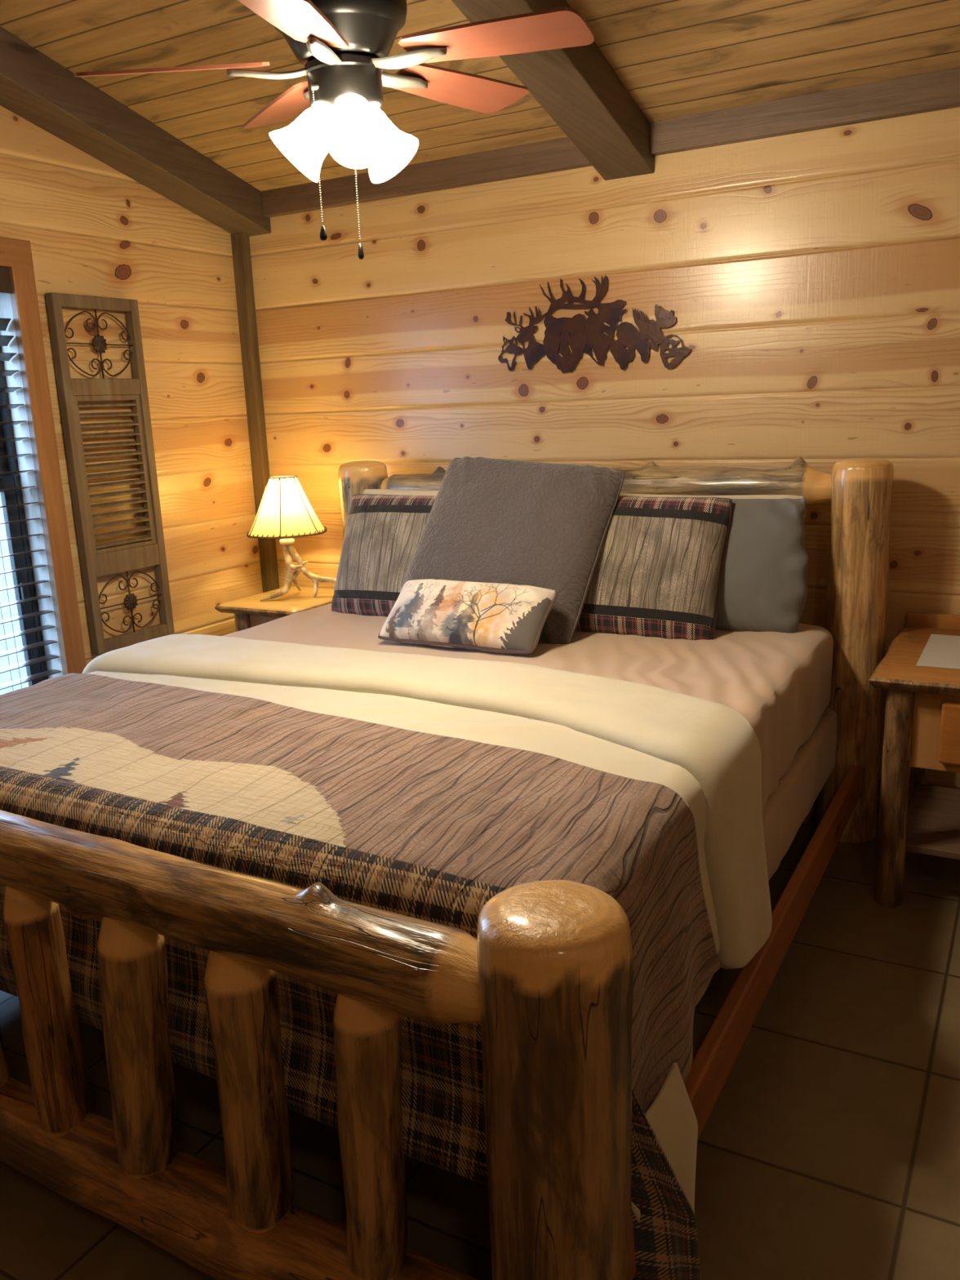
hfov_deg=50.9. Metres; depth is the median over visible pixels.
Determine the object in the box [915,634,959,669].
mat
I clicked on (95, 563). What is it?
shutter
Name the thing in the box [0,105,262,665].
wall
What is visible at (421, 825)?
quilt
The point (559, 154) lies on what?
trim
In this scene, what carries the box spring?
on the bed
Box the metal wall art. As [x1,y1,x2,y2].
[497,275,691,373]
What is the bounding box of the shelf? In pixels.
[906,784,959,860]
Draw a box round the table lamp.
[246,475,336,600]
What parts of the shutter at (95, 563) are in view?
rail, rail, louver panel, frame, rail, rail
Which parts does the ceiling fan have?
fan blade, fan blade, fan blade, lamp shade, pull chain, light arm, bulb, pull chain, lamp shade, lamp shade, fan blade, fan blade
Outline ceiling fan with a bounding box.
[73,0,594,259]
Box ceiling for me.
[0,0,959,191]
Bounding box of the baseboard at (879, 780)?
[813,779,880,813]
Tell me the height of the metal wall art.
0.327 m
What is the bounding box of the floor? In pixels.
[0,804,959,1279]
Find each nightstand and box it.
[214,586,333,631]
[868,611,959,907]
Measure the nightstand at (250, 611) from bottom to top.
0.666 m
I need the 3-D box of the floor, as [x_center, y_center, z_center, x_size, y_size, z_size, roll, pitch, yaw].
[-0.148,1.193,1.314,5.100,0.100,5.700,5,15,29]
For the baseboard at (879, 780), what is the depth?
3.40 m
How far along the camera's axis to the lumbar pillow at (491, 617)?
2.93 m
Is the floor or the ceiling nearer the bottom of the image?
the floor
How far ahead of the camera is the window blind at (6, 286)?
3.42 m
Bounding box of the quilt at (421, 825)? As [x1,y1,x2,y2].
[0,673,720,1279]
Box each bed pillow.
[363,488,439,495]
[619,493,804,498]
[715,497,808,633]
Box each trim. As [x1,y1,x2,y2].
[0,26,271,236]
[231,232,279,592]
[261,137,591,217]
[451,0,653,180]
[650,67,959,155]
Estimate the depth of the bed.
1.49 m
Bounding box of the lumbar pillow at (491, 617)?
[377,578,558,654]
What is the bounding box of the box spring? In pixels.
[695,707,837,1005]
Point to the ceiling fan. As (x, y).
(344, 47)
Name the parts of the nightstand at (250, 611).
leg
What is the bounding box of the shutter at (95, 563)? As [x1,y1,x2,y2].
[44,292,174,654]
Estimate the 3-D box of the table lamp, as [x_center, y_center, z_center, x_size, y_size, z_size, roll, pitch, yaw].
[-0.774,-0.414,4.064,0.326,0.487,0.325,-10,15,-31]
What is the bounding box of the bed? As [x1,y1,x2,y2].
[0,456,893,1279]
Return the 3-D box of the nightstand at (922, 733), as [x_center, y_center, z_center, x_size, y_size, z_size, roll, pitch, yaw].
[1.481,0.349,2.869,0.645,0.706,0.676,5,15,29]
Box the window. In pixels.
[0,236,86,686]
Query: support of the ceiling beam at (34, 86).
attached to the wall at (91, 228)
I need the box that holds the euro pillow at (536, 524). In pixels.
[400,456,624,644]
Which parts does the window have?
sash, sash, frame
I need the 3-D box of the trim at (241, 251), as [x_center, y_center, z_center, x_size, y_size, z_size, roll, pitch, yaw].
[-0.948,-0.640,4.399,0.062,2.125,0.045,5,15,29]
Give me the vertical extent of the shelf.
0.022 m
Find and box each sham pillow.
[331,493,436,617]
[574,496,732,639]
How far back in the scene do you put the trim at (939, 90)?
3.03 m
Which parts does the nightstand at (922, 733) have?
leg, leg, drawer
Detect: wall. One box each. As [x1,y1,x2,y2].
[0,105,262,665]
[248,106,959,789]
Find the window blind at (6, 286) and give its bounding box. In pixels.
[0,266,61,690]
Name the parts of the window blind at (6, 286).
ladder cord, ladder cord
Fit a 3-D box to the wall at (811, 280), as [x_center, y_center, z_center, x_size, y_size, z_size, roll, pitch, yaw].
[1.062,-0.556,3.304,4.760,2.300,0.007,5,15,29]
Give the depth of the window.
3.46 m
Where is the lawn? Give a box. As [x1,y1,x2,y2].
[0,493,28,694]

